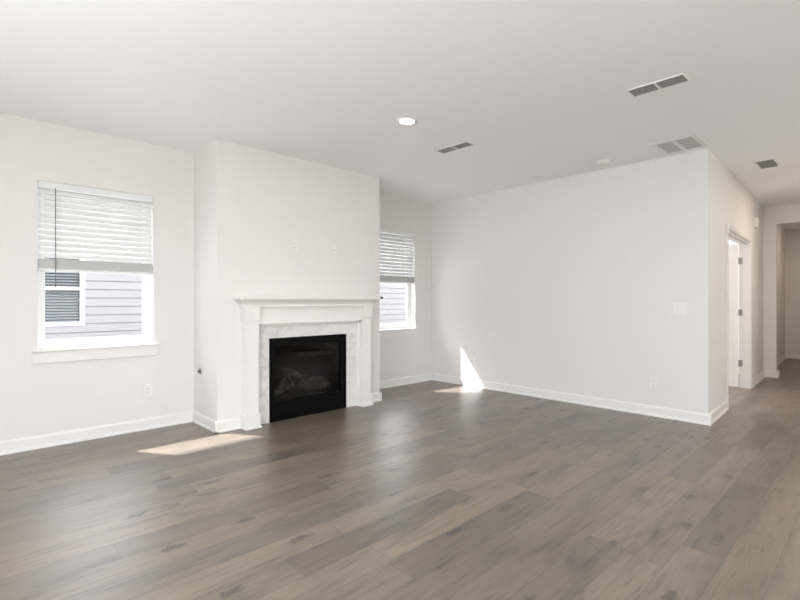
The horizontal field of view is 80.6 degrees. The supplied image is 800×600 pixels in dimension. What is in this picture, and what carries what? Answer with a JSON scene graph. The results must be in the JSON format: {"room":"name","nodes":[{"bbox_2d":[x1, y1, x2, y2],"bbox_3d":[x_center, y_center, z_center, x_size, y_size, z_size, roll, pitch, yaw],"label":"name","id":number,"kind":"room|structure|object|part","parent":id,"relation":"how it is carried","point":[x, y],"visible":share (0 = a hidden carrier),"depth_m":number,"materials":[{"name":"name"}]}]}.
{"room":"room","nodes":[
{"label":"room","id":0,"kind":"room"},
{"bbox_2d":[0,112,431,440],"bbox_3d":[0.688,-0.131,7.642,15.200,2.740,0.170,0,0,-44],"label":"wall","id":1,"kind":"structure","parent":0,"point":[45,398],"depth_m":4.30,"materials":[{"name":"white paint"}]},
{"bbox_2d":[32,187,158,363],"bbox_3d":[-2.764,-0.281,4.311,1.074,1.627,0.232,0,0,-44],"label":"window","id":2,"kind":"structure","parent":1,"relation":"in","point":[93,348],"depth_m":4.24,"materials":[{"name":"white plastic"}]},
{"bbox_3d":[-2.808,-0.619,4.356,0.818,0.695,0.026,0,0,-44],"label":"sash","id":3,"kind":"part","parent":2,"relation":"part of","materials":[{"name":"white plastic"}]},
{"bbox_3d":[-2.787,0.033,4.335,0.818,0.688,0.026,0,0,-44],"label":"sash","id":4,"kind":"part","parent":2,"relation":"part of","materials":[{"name":"white plastic"}]},
{"bbox_2d":[38,180,152,287],"bbox_3d":[-2.726,-0.554,4.271,0.886,0.896,0.080,0,0,-44],"label":"window blind","id":5,"kind":"object","parent":2,"relation":"attached to","point":[55,265],"visible":0.91,"depth_m":4.24,"materials":[{"name":"white plastic"}]},
{"bbox_3d":[-2.932,-0.601,4.051,0.002,0.720,0.002,0,0,-44],"label":"ladder cord","id":6,"kind":"part","parent":5,"relation":"part of","materials":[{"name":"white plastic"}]},
{"bbox_3d":[-2.734,-0.256,4.279,0.882,0.022,0.054,0,0,-44],"label":"rail","id":7,"kind":"part","parent":5,"relation":"part of","materials":[{"name":"white plastic"}]},
{"bbox_3d":[-2.730,0.429,4.275,0.974,0.020,0.132,0,0,-44],"label":"sill","id":8,"kind":"part","parent":2,"relation":"part of","materials":[{"name":"white wood"}]},
{"bbox_2d":[144,384,151,396],"bbox_3d":[-2.416,0.866,4.524,0.072,0.116,0.010,0,0,-44],"label":"wall outlet","id":9,"kind":"object","parent":1,"relation":"attached to","point":[147,387],"visible":1,"depth_m":4.52,"materials":[{"name":"white plastic"}]},
{"bbox_2d":[0,373,431,455],"bbox_3d":[-1.832,1.185,4.671,7.048,0.108,0.609,0,0,-44],"label":"baseboard","id":10,"kind":"structure","parent":1,"relation":"attached to","point":[95,432],"depth_m":4.40,"materials":[{"name":"white wood"}]},
{"bbox_2d":[380,232,417,337],"bbox_3d":[-0.152,-0.281,6.830,1.073,1.627,0.232,0,0,-44],"label":"window","id":11,"kind":"structure","parent":1,"relation":"in","point":[389,330],"depth_m":6.94,"materials":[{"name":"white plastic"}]},
{"bbox_3d":[-0.175,0.033,6.854,0.817,0.688,0.026,0,0,-44],"label":"sash","id":12,"kind":"part","parent":11,"relation":"part of","materials":[{"name":"white glass"}]},
{"bbox_2d":[380,228,414,283],"bbox_3d":[-0.118,-0.622,6.794,0.885,0.761,0.069,0,0,-44],"label":"window blind","id":13,"kind":"object","parent":11,"relation":"attached to","point":[386,278],"visible":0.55,"depth_m":6.85,"materials":[{"name":"white plastic"}]},
{"bbox_3d":[-0.122,-0.256,6.798,0.881,0.022,0.054,0,0,-44],"label":"rail","id":14,"kind":"part","parent":13,"relation":"part of","materials":[{"name":"white plastic"}]},
{"bbox_3d":[-0.118,0.429,6.794,0.973,0.020,0.132,0,0,-44],"label":"sill","id":15,"kind":"part","parent":11,"relation":"part of","materials":[{"name":"white wood"}]},
{"bbox_2d":[194,139,379,420],"bbox_3d":[-1.180,-0.131,5.317,2.019,2.740,0.583,0,0,-44],"label":"wall","id":16,"kind":"structure","parent":0,"point":[250,204],"depth_m":4.75,"materials":[{"name":"white paint"}]},
{"bbox_2d":[292,240,297,250],"bbox_3d":[-1.105,-0.576,4.978,0.072,0.116,0.010,0,0,-44],"label":"wall outlet","id":17,"kind":"object","parent":16,"relation":"attached to","point":[294,242],"visible":1,"depth_m":4.97,"materials":[{"name":"white plastic"}]},
{"bbox_2d":[232,296,379,430],"bbox_3d":[-0.919,0.603,5.044,1.744,1.272,0.172,0,0,-44],"label":"fireplace mantel","id":18,"kind":"object","parent":16,"relation":"attached to","point":[262,319],"visible":1,"depth_m":4.89,"materials":[{"name":"white wood"}]},
{"bbox_2d":[232,296,379,298],"bbox_3d":[-0.921,-0.021,5.043,1.740,0.025,0.172,0,0,-44],"label":"mantel shelf","id":19,"kind":"object","parent":18,"relation":"attached to","point":[234,297],"depth_m":4.83,"materials":[{"name":"white wood"}]},
{"bbox_3d":[-0.918,0.030,5.050,1.734,0.077,0.166,0,0,-44],"label":"crown moulding","id":20,"kind":"part","parent":18,"relation":"part of","materials":[{"name":"white wood"}]},
{"bbox_2d":[269,334,345,422],"bbox_3d":[-1.110,0.814,5.237,0.962,0.843,0.430,0,0,-44],"label":"fireplace insert","id":21,"kind":"object","parent":16,"relation":"in","point":[307,374],"visible":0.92,"depth_m":5.06,"materials":[{"name":"black metal"}]},
{"bbox_3d":[-0.988,0.755,5.092,0.839,0.568,0.005,0,0,-44],"label":"glass","id":22,"kind":"part","parent":21,"relation":"part of","materials":[{"name":"black glass"}]},
{"bbox_3d":[-0.988,1.137,5.097,0.882,0.197,0.060,0,0,-44],"label":"panel","id":23,"kind":"part","parent":21,"relation":"part of","materials":[{"name":"black metal"}]},
{"bbox_2d":[332,246,335,254],"bbox_3d":[-0.741,-0.561,5.326,0.060,0.100,0.014,0,0,-44],"label":"cable plate","id":24,"kind":"object","parent":16,"relation":"attached to","point":[333,247],"visible":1,"depth_m":5.32,"materials":[{"name":"white plastic"}]},
{"bbox_2d":[0,358,799,599],"bbox_3d":[4.033,1.299,4.173,15.200,0.120,9.808,0,0,-44],"label":"floor","id":25,"kind":"structure","parent":0,"point":[431,489],"depth_m":2.84,"materials":[{"name":"brown wood"}]},
{"bbox_2d":[0,0,799,229],"bbox_3d":[4.033,-1.576,4.173,15.200,0.150,9.808,0,0,-44],"label":"ceiling","id":26,"kind":"structure","parent":0,"point":[538,88],"depth_m":3.20,"materials":[{"name":"white paint"}]},
{"bbox_2d":[397,117,417,125],"bbox_3d":[0.059,-1.497,3.961,0.176,0.008,0.176,0,0,-44],"label":"recessed light","id":27,"kind":"object","parent":26,"relation":"in","point":[406,121],"visible":1,"depth_m":3.96,"materials":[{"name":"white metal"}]},
{"bbox_2d":[436,141,474,153],"bbox_3d":[0.538,-1.498,4.638,0.125,0.007,0.390,0,0,-44],"label":"ceiling vent","id":28,"kind":"object","parent":26,"relation":"in","point":[466,143],"visible":1,"depth_m":4.62,"materials":[{"name":"white metal"}]},
{"bbox_2d":[597,159,610,165],"bbox_3d":[2.200,-1.480,5.095,0.144,0.042,0.144,0,0,-44],"label":"smoke detector","id":29,"kind":"object","parent":26,"relation":"attached to","point":[603,162],"visible":1,"depth_m":5.05,"materials":[{"name":"white plastic"}]},
{"bbox_2d":[626,73,689,96],"bbox_3d":[1.798,-1.498,3.297,0.145,0.007,0.365,0,0,-44],"label":"ceiling vent","id":30,"kind":"object","parent":26,"relation":"in","point":[680,78],"visible":1,"depth_m":3.29,"materials":[{"name":"white metal"}]},
{"bbox_2d":[648,134,709,154],"bbox_3d":[2.699,-1.497,4.562,0.470,0.008,0.400,0,0,-44],"label":"ceiling vent","id":31,"kind":"object","parent":26,"relation":"in","point":[689,142],"visible":1,"depth_m":4.54,"materials":[{"name":"white metal"}]},
{"bbox_2d":[755,158,778,168],"bbox_3d":[4.033,-1.497,5.182,0.360,0.019,0.165,0,0,-44],"label":"ceiling vent","id":32,"kind":"object","parent":26,"relation":"in","point":[768,163],"visible":1,"depth_m":5.16,"materials":[{"name":"white metal"}]},
{"bbox_2d":[432,149,710,413],"bbox_3d":[1.818,-0.131,6.050,0.120,2.740,3.691,0,0,-44],"label":"wall","id":33,"kind":"structure","parent":0,"point":[573,284],"depth_m":5.58,"materials":[{"name":"white paint"}]},
{"bbox_2d":[471,356,474,364],"bbox_3d":[1.043,0.867,6.759,0.010,0.116,0.072,0,0,-44],"label":"wall outlet","id":34,"kind":"object","parent":33,"relation":"attached to","point":[472,357],"visible":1,"depth_m":6.75,"materials":[{"name":"white plastic"}]},
{"bbox_2d":[432,373,710,425],"bbox_3d":[1.774,1.185,5.989,0.026,0.108,3.717,0,0,-44],"label":"baseboard","id":35,"kind":"structure","parent":33,"relation":"attached to","point":[655,411],"depth_m":5.56,"materials":[{"name":"white wood"}]},
{"bbox_2d":[650,376,657,387],"bbox_3d":[2.708,0.878,5.033,0.010,0.116,0.072,0,0,-44],"label":"wall outlet","id":36,"kind":"object","parent":33,"relation":"attached to","point":[653,380],"visible":1,"depth_m":5.03,"materials":[{"name":"white plastic"}]},
{"bbox_2d":[674,303,685,314],"bbox_3d":[2.879,0.095,4.854,0.012,0.118,0.118,0,0,-44],"label":"light switch","id":37,"kind":"object","parent":33,"relation":"attached to","point":[679,308],"visible":1,"depth_m":4.85,"materials":[{"name":"white plastic"}]},
{"bbox_2d":[711,152,784,410],"bbox_3d":[5.587,-0.131,7.411,0.120,2.740,7.434,0,0,44],"label":"wall","id":38,"kind":"structure","parent":0,"point":[732,204],"depth_m":5.41,"materials":[{"name":"white paint"}]},
{"bbox_2d":[726,223,751,408],"bbox_3d":[3.991,0.184,6.310,0.952,2.110,1.810,0,0,44],"label":"door","id":39,"kind":"structure","parent":38,"relation":"in","point":[744,312],"depth_m":6.63,"materials":[{"name":"white wood"}]},
{"bbox_2d":[707,353,799,425],"bbox_3d":[6.107,1.185,6.891,1.350,0.108,7.466,0,0,44],"label":"baseboard","id":40,"kind":"structure","parent":38,"relation":"attached to","point":[722,408],"depth_m":7.11,"materials":[{"name":"white wood"}]},
{"bbox_2d":[754,217,758,227],"bbox_3d":[5.232,-1.131,6.915,0.052,0.150,0.120,0,0,44],"label":"door chime","id":41,"kind":"object","parent":38,"relation":"attached to","point":[756,219],"visible":1,"depth_m":6.87,"materials":[{"name":"white plastic"}]},
{"bbox_2d":[729,203,799,370],"bbox_3d":[5.205,-0.131,8.496,4.872,2.740,0.346,0,0,44],"label":"wall","id":42,"kind":"structure","parent":0,"point":[773,216],"depth_m":7.56,"materials":[{"name":"white paint"}]},
{"bbox_2d":[785,228,799,353],"bbox_3d":[8.729,-0.131,9.631,1.590,2.740,0.120,0,0,44],"label":"wall","id":43,"kind":"structure","parent":0,"point":[792,236],"depth_m":9.97,"materials":[{"name":"white paint"}]},
{"label":"outside","id":44,"kind":"structure","parent":0,"visible":0},
{"bbox_3d":[-5.775,1.589,13.191,70.000,0.200,16.792,0,0,-44],"label":"yard","id":45,"kind":"structure","parent":44,"visible":0},
{"bbox_2d":[45,194,405,339],"bbox_3d":[-4.605,-1.286,15.579,34.000,5.550,9.980,0,0,-44],"label":"house","id":46,"kind":"structure","parent":45,"relation":"on","point":[81,305],"depth_m":8.52,"materials":[{"name":"grey paint"}]},
{"bbox_2d":[45,246,78,322],"bbox_3d":[-6.000,-0.306,8.065,0.840,1.381,0.043,0,0,-44],"label":"window","id":47,"kind":"structure","parent":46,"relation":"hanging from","point":[52,246],"depth_m":8.18,"materials":[{"name":"grey"}]}
]}

